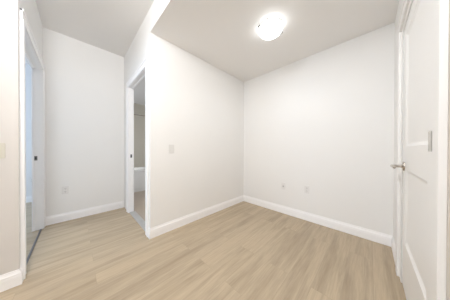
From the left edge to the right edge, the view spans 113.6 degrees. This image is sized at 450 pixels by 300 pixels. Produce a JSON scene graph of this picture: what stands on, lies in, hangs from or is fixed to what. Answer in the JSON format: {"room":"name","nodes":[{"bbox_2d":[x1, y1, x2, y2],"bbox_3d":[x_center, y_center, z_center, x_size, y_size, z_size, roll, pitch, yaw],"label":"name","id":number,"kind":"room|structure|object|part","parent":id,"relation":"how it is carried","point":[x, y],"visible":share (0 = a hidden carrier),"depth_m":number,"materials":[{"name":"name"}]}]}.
{"room":"empty apartment room","nodes":[
{"label":"empty apartment room","id":0,"kind":"room"},
{"bbox_2d":[0,0,19,274],"bbox_3d":[-3.034,-0.324,-0.077,0.100,2.873,3.710,0,0,45],"label":"wall","id":1,"kind":"structure","parent":0,"point":[9,51],"depth_m":1.18,"materials":[{"name":"beige paint"}]},
{"bbox_2d":[0,143,4,157],"bbox_3d":[-1.763,0.004,1.136,0.011,0.120,0.076,0,0,45],"label":"light switch","id":2,"kind":"object","parent":1,"relation":"attached to","point":[2,145],"visible":1,"depth_m":1.15,"materials":[{"name":"beige plastic"}]},
{"bbox_2d":[0,266,23,291],"bbox_3d":[-3.008,1.050,-0.088,0.060,0.127,3.724,0,0,45],"label":"baseboard","id":3,"kind":"structure","parent":1,"relation":"attached to","point":[12,279],"depth_m":1.18,"materials":[{"name":"white wood"}]},
{"bbox_2d":[18,0,42,265],"bbox_3d":[-2.868,-0.336,2.303,3.187,2.873,0.088,0,0,45],"label":"wall","id":4,"kind":"structure","parent":0,"point":[30,8],"depth_m":1.51,"materials":[{"name":"white paint"}]},
{"bbox_2d":[20,8,45,278],"bbox_3d":[-2.194,-0.049,1.654,1.240,2.309,0.111,0,0,45],"label":"door frame","id":5,"kind":"structure","parent":4,"relation":"in","point":[29,49],"depth_m":1.98,"materials":[{"name":"white wood"}]},
{"bbox_3d":[-1.753,-0.001,1.282,0.089,2.220,0.022,0,0,45],"label":"casing leg","id":6,"kind":"part","parent":5,"relation":"part of","materials":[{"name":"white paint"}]},
{"bbox_3d":[-2.573,-0.008,2.090,0.089,2.220,0.022,0,0,45],"label":"casing leg","id":7,"kind":"part","parent":5,"relation":"part of","materials":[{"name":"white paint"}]},
{"bbox_2d":[43,27,123,216],"bbox_3d":[-2.316,-0.336,2.511,0.100,2.873,0.982,0,0,45],"label":"wall","id":8,"kind":"structure","parent":0,"point":[84,82],"depth_m":2.41,"materials":[{"name":"white paint"}]},
{"bbox_2d":[62,186,68,193],"bbox_3d":[-2.473,0.620,2.282,0.008,0.118,0.074,0,0,45],"label":"wall outlet","id":9,"kind":"object","parent":8,"relation":"attached to","point":[65,189],"visible":1,"depth_m":2.28,"materials":[{"name":"white plastic"}]},
{"bbox_2d":[46,201,123,225],"bbox_3d":[-2.279,1.037,2.478,0.014,0.127,0.982,0,0,45],"label":"baseboard","id":10,"kind":"structure","parent":8,"relation":"attached to","point":[58,218],"depth_m":2.41,"materials":[{"name":"white wood"}]},
{"bbox_2d":[25,64,144,196],"bbox_3d":[-4.196,-0.344,3.099,0.180,2.873,6.600,0,0,45],"label":"wall","id":11,"kind":"structure","parent":0,"point":[27,67],"depth_m":3.10,"materials":[{"name":"paint"}]},
{"bbox_2d":[26,196,31,202],"bbox_3d":[-5.176,1.033,1.978,0.014,0.127,3.622,0,0,45],"label":"baseboard","id":12,"kind":"structure","parent":11,"relation":"attached to","point":[28,198],"depth_m":3.07,"materials":[{"name":"white wood"}]},
{"bbox_2d":[25,0,153,64],"bbox_3d":[-2.309,-1.805,1.163,5.568,0.080,6.700,0,0,45],"label":"ceiling","id":13,"kind":"structure","parent":0,"point":[111,26],"depth_m":2.01,"materials":[{"name":"paint"}]},
{"bbox_2d":[134,78,144,104],"bbox_3d":[-1.436,-1.429,3.738,3.200,0.050,1.808,0,0,45],"label":"ceiling","id":14,"kind":"structure","parent":0,"point":[139,90],"depth_m":3.66,"materials":[{"name":"paint"}]},
{"bbox_2d":[124,0,169,208],"bbox_3d":[-0.670,-0.327,1.647,3.657,2.873,0.100,0,0,45],"label":"wall","id":15,"kind":"structure","parent":0,"point":[136,54],"depth_m":2.20,"materials":[{"name":"white paint"}]},
{"bbox_2d":[126,57,148,236],"bbox_3d":[-1.329,-0.038,2.277,1.088,2.284,0.114,0,0,45],"label":"door frame","id":16,"kind":"structure","parent":15,"relation":"in","point":[142,72],"depth_m":2.50,"materials":[{"name":"white wood"}]},
{"bbox_3d":[-1.717,0.004,2.595,0.089,2.195,0.022,0,0,45],"label":"casing leg","id":17,"kind":"part","parent":16,"relation":"part of","materials":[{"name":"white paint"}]},
{"bbox_3d":[-1.006,0.010,1.893,0.089,2.195,0.022,0,0,45],"label":"casing leg","id":18,"kind":"part","parent":16,"relation":"part of","materials":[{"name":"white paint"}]},
{"bbox_2d":[147,9,243,227],"bbox_3d":[-0.299,-0.331,2.550,0.100,2.873,1.908,0,0,45],"label":"wall","id":19,"kind":"structure","parent":0,"point":[196,107],"depth_m":2.24,"materials":[{"name":"white paint"}]},
{"bbox_2d":[169,145,173,152],"bbox_3d":[-0.736,-0.014,2.030,0.011,0.120,0.076,0,0,45],"label":"light switch","id":20,"kind":"object","parent":19,"relation":"attached to","point":[171,147],"visible":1,"depth_m":2.03,"materials":[{"name":"white plastic"}]},
{"bbox_2d":[148,195,243,238],"bbox_3d":[-0.279,1.042,2.525,0.050,0.127,1.922,0,0,45],"label":"baseboard","id":21,"kind":"structure","parent":19,"relation":"attached to","point":[153,232],"depth_m":2.23,"materials":[{"name":"white wood"}]},
{"bbox_2d":[0,191,405,299],"bbox_3d":[-2.264,1.136,1.212,5.598,0.064,6.820,0,0,45],"label":"floor","id":22,"kind":"structure","parent":0,"point":[243,250],"depth_m":1.47,"materials":[{"name":"brown wood"}]},
{"bbox_2d":[134,167,144,191],"bbox_3d":[-2.188,0.810,4.488,0.779,0.560,1.804,0,0,45],"label":"bathtub","id":23,"kind":"object","parent":22,"relation":"on","point":[139,172],"visible":0.02,"depth_m":3.89,"materials":[{"name":"white ceramic"}]},
{"bbox_3d":[-1.918,0.822,4.221,0.007,0.380,1.604,0,0,45],"label":"apron panel","id":24,"kind":"part","parent":23,"relation":"part of","materials":[{"name":"white ceramic"}]},
{"bbox_2d":[150,0,398,81],"bbox_3d":[0.505,-1.493,1.755,2.148,0.061,1.908,0,0,45],"label":"ceiling","id":25,"kind":"structure","parent":0,"point":[224,34],"depth_m":1.75,"materials":[{"name":"paint"}]},
{"bbox_2d":[258,17,282,39],"bbox_3d":[0.538,-1.407,1.741,0.276,0.111,0.290,0,0,45],"label":"ceiling light","id":26,"kind":"object","parent":25,"relation":"attached to","point":[270,28],"visible":1,"depth_m":1.68,"materials":[{"name":"white glass"}]},
{"bbox_2d":[244,22,394,235],"bbox_3d":[0.082,-0.376,3.599,5.568,2.953,0.120,0,0,45],"label":"wall","id":27,"kind":"structure","parent":0,"point":[323,121],"depth_m":2.12,"materials":[{"name":"white paint"}]},
{"bbox_2d":[281,182,285,189],"bbox_3d":[1.020,0.631,2.580,0.074,0.118,0.018,0,0,45],"label":"wall outlet","id":28,"kind":"object","parent":27,"relation":"attached to","point":[283,185],"visible":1,"depth_m":2.58,"materials":[{"name":"white plastic"}]},
{"bbox_2d":[304,185,309,193],"bbox_3d":[1.290,0.623,2.321,0.074,0.118,0.008,0,0,45],"label":"wall outlet","id":29,"kind":"object","parent":27,"relation":"attached to","point":[306,188],"visible":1,"depth_m":2.32,"materials":[{"name":"white plastic"}]},
{"bbox_2d":[244,195,391,246],"bbox_3d":[1.163,1.046,2.443,2.148,0.127,0.014,0,0,45],"label":"baseboard","id":30,"kind":"structure","parent":27,"relation":"attached to","point":[385,239],"depth_m":2.11,"materials":[{"name":"white wood"}]},
{"bbox_2d":[393,0,449,299],"bbox_3d":[-0.338,-0.314,-0.706,0.120,2.873,6.600,0,0,45],"label":"wall","id":31,"kind":"structure","parent":0,"point":[400,1],"depth_m":1.37,"materials":[{"name":"white paint"}]},
{"bbox_2d":[391,236,395,261],"bbox_3d":[1.762,1.052,1.530,0.014,0.127,0.474,0,0,45],"label":"baseboard","id":32,"kind":"structure","parent":31,"relation":"attached to","point":[393,246],"depth_m":1.55,"materials":[{"name":"white wood"}]},
{"bbox_2d":[390,0,449,299],"bbox_3d":[1.203,-0.002,0.916,0.189,2.239,1.176,0,0,45],"label":"door","id":33,"kind":"structure","parent":31,"relation":"in","point":[421,166],"depth_m":0.81,"materials":[{"name":"white wood"}]},
{"bbox_3d":[1.563,0.042,1.325,0.020,2.150,0.089,0,0,45],"label":"casing leg","id":34,"kind":"part","parent":33,"relation":"part of","materials":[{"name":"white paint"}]},
{"bbox_3d":[0.795,0.044,0.546,0.020,2.150,0.075,0,0,45],"label":"casing leg","id":35,"kind":"part","parent":33,"relation":"part of","materials":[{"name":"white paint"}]}
]}

